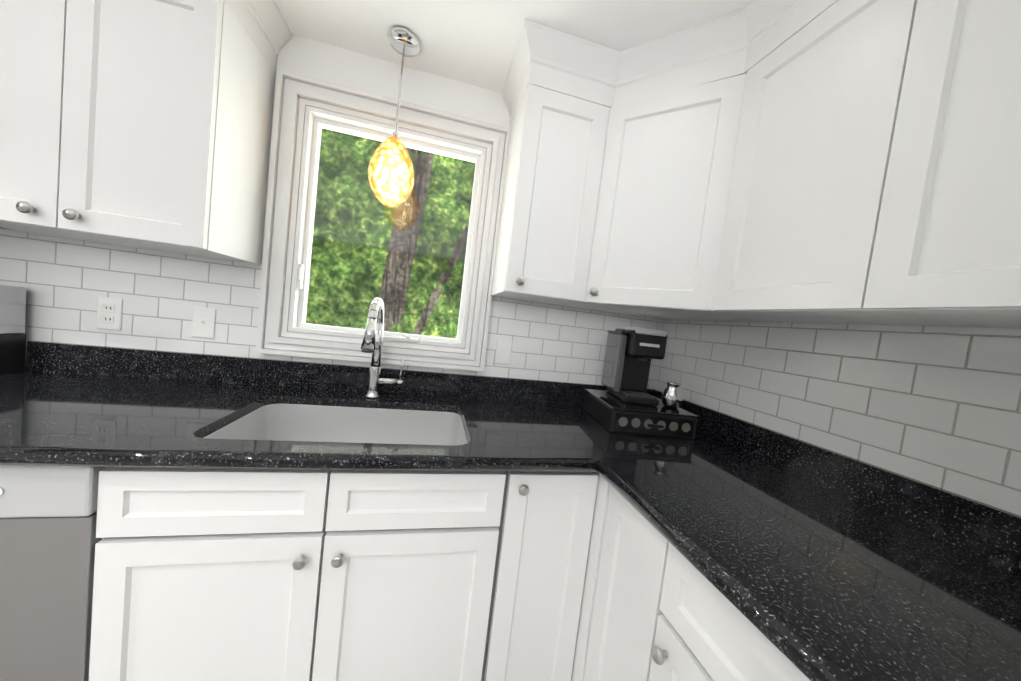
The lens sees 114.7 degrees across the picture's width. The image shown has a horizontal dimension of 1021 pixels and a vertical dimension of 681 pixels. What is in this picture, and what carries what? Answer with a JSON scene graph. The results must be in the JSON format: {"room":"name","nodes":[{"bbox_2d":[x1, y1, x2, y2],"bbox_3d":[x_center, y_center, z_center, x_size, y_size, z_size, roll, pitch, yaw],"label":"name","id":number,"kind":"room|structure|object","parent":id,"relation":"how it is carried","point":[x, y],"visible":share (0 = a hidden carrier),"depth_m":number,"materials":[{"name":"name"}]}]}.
{"room":"kitchen","nodes":[
{"label":"kitchen","id":0,"kind":"room"},
{"bbox_2d":[0,35,663,388],"bbox_3d":[-1.357,-0.094,1.279,4.575,2.257,0.120,6,3,-13],"label":"wall","id":1,"kind":"structure","parent":0,"point":[65,282],"depth_m":1.27,"materials":[{"name":"tile"}]},
{"bbox_2d":[96,297,122,330],"bbox_3d":[-1.459,-0.097,1.189,0.072,0.116,0.009,6,3,-13],"label":"electrical outlet plate","id":2,"kind":"object","parent":1,"relation":"attached to","point":[109,314],"visible":1,"depth_m":1.19,"materials":[{"name":"white plastic"}]},
{"bbox_2d":[0,0,274,264],"bbox_3d":[-1.227,-0.676,1.028,0.675,0.722,0.327,6,3,-13],"label":"upper cabinet","id":3,"kind":"object","parent":1,"relation":"attached to","point":[142,124],"depth_m":0.92,"materials":[{"name":"white wood"}]},
{"bbox_2d":[226,0,291,72],"bbox_3d":[-2.047,-1.204,0.776,2.575,0.160,0.371,6,3,-13],"label":"crown molding","id":4,"kind":"structure","parent":3,"relation":"attached to","point":[263,20],"depth_m":1.13,"materials":[{"name":"white wood"}]},
{"bbox_2d":[192,307,215,338],"bbox_3d":[-1.177,-0.067,1.250,0.072,0.116,0.018,6,3,-13],"label":"switch plate","id":5,"kind":"object","parent":1,"relation":"attached to","point":[203,323],"visible":1,"depth_m":1.25,"materials":[{"name":"white plastic"}]},
{"bbox_2d":[256,68,509,371],"bbox_3d":[-0.511,-0.442,1.419,0.900,1.071,0.146,6,3,-13],"label":"window","id":6,"kind":"structure","parent":1,"relation":"in","point":[307,109],"depth_m":1.35,"materials":[{"name":"white wood"}]},
{"bbox_2d":[495,339,511,364],"bbox_3d":[-0.031,0.053,1.520,0.072,0.116,0.018,6,3,-13],"label":"switch plate","id":7,"kind":"object","parent":1,"relation":"attached to","point":[503,351],"visible":1,"depth_m":1.52,"materials":[{"name":"white plastic"}]},
{"bbox_2d":[491,84,607,307],"bbox_3d":[0.138,-0.533,1.350,0.317,0.722,0.327,6,3,-13],"label":"upper cabinet","id":8,"kind":"object","parent":1,"relation":"attached to","point":[556,143],"depth_m":1.20,"materials":[{"name":"white wood"}]},
{"bbox_2d":[584,74,743,315],"bbox_3d":[0.504,-0.477,1.122,0.304,0.718,0.305,6,3,-13],"label":"upper cabinet","id":9,"kind":"object","parent":1,"relation":"attached to","point":[666,162],"depth_m":1.11,"materials":[{"name":"white wood"}]},
{"bbox_2d":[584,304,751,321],"bbox_3d":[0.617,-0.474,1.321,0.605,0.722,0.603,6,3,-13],"label":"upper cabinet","id":10,"kind":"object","parent":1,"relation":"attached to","point":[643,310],"depth_m":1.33,"materials":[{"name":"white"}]},
{"bbox_2d":[502,0,837,127],"bbox_3d":[0.570,-0.901,0.881,0.954,0.160,1.368,6,3,-13],"label":"crown molding","id":11,"kind":"structure","parent":10,"relation":"attached to","point":[743,40],"depth_m":1.10,"materials":[{"name":"white wood"}]},
{"bbox_2d":[275,0,752,93],"bbox_3d":[-0.665,-1.062,-1.225,4.575,0.100,5.100,6,3,-13],"label":"ceiling","id":12,"kind":"structure","parent":0,"point":[473,42],"depth_m":1.11,"materials":[{"name":"white paint"}]},
{"bbox_2d":[368,26,420,206],"bbox_3d":[-0.428,-0.812,1.230,0.166,0.608,0.166,6,3,-13],"label":"pendant light","id":13,"kind":"object","parent":12,"relation":"hanging from","point":[391,174],"visible":1,"depth_m":1.19,"materials":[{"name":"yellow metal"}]},
{"bbox_2d":[655,319,1020,515],"bbox_3d":[1.374,0.338,-0.699,0.100,2.257,5.000,6,3,-13],"label":"wall","id":14,"kind":"structure","parent":0,"point":[938,406],"depth_m":0.86,"materials":[{"name":"tile"}]},
{"bbox_2d":[708,0,907,325],"bbox_3d":[0.862,-0.420,0.867,0.325,0.722,0.393,6,3,-13],"label":"upper cabinet","id":15,"kind":"object","parent":14,"relation":"attached to","point":[848,162],"depth_m":0.80,"materials":[{"name":"white wood"}]},
{"bbox_2d":[844,0,1020,327],"bbox_3d":[0.947,-0.390,0.494,0.325,0.722,0.374,6,3,-13],"label":"upper cabinet","id":16,"kind":"object","parent":14,"relation":"attached to","point":[940,244],"depth_m":0.57,"materials":[{"name":"white wood"}]},
{"bbox_3d":[-0.942,1.275,-1.096,4.575,0.100,5.100,6,3,-13],"label":"floor","id":17,"kind":"structure","parent":0,"visible":0},
{"bbox_2d":[0,285,26,374],"bbox_3d":[-2.009,0.400,0.687,0.777,1.190,0.773,6,3,-13],"label":"range","id":18,"kind":"object","parent":17,"relation":"on","point":[12,326],"visible":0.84,"depth_m":1.09,"materials":[{"name":"silver metal"}]},
{"bbox_2d":[0,466,105,680],"bbox_3d":[-1.310,0.636,0.936,0.608,0.858,0.584,6,3,-13],"label":"dishwasher","id":19,"kind":"object","parent":17,"relation":"on","point":[49,540],"visible":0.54,"depth_m":0.70,"materials":[{"name":"grey metal"}]},
{"bbox_2d":[453,471,604,680],"bbox_3d":[0.024,0.775,1.257,0.333,0.860,0.665,6,3,-13],"label":"base cabinet","id":20,"kind":"object","parent":17,"relation":"on","point":[523,566],"depth_m":0.97,"materials":[{"name":"white wood"}]},
{"bbox_2d":[581,480,809,680],"bbox_3d":[0.606,0.873,0.726,0.622,0.860,0.775,6,3,-13],"label":"base cabinet","id":21,"kind":"object","parent":17,"relation":"on","point":[653,616],"depth_m":0.72,"materials":[{"name":"white wood"}]},
{"bbox_2d":[0,341,767,472],"bbox_3d":[-0.403,0.329,1.115,2.511,0.349,0.682,6,3,-13],"label":"countertop","id":22,"kind":"structure","parent":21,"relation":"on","point":[76,405],"depth_m":1.12,"materials":[{"name":"black stone"}]},
{"bbox_2d":[361,297,403,398],"bbox_3d":[-0.475,0.041,1.235,0.142,0.399,0.247,6,3,-13],"label":"faucet","id":23,"kind":"object","parent":22,"relation":"on","point":[372,342],"visible":1,"depth_m":1.30,"materials":[{"name":"silver metal"}]},
{"bbox_2d":[583,389,698,438],"bbox_3d":[0.531,0.305,1.400,0.344,0.093,0.357,6,3,-5],"label":"stand","id":24,"kind":"object","parent":22,"relation":"on","point":[609,411],"visible":0.94,"depth_m":1.24,"materials":[{"name":"black plastic"}]},
{"bbox_2d":[601,327,666,405],"bbox_3d":[0.533,0.099,1.441,0.176,0.309,0.242,7,3,-1],"label":"coffee maker","id":25,"kind":"object","parent":24,"relation":"on","point":[631,353],"visible":1,"depth_m":1.37,"materials":[{"name":"black plastic"}]},
{"bbox_2d":[661,382,682,408],"bbox_3d":[0.670,0.225,1.354,0.080,0.100,0.079,6,3,-13],"label":"creamer pitcher","id":26,"kind":"object","parent":24,"relation":"on","point":[671,396],"visible":1,"depth_m":1.33,"materials":[{"name":"silver metal"}]},
{"bbox_2d":[599,425,1020,680],"bbox_3d":[0.656,0.375,0.653,0.661,0.144,0.690,6,3,-13],"label":"countertop","id":27,"kind":"structure","parent":21,"relation":"on","point":[810,561],"depth_m":0.64,"materials":[{"name":"black stone"}]},
{"label":"outside","id":28,"kind":"structure","parent":0,"visible":0},
{"bbox_2d":[306,128,475,338],"bbox_3d":[-1.190,-0.877,4.483,14.000,8.500,0.001,6,3,-13],"label":"window pane","id":29,"kind":"structure","parent":28,"point":[341,235],"depth_m":4.36,"materials":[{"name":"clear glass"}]}
]}

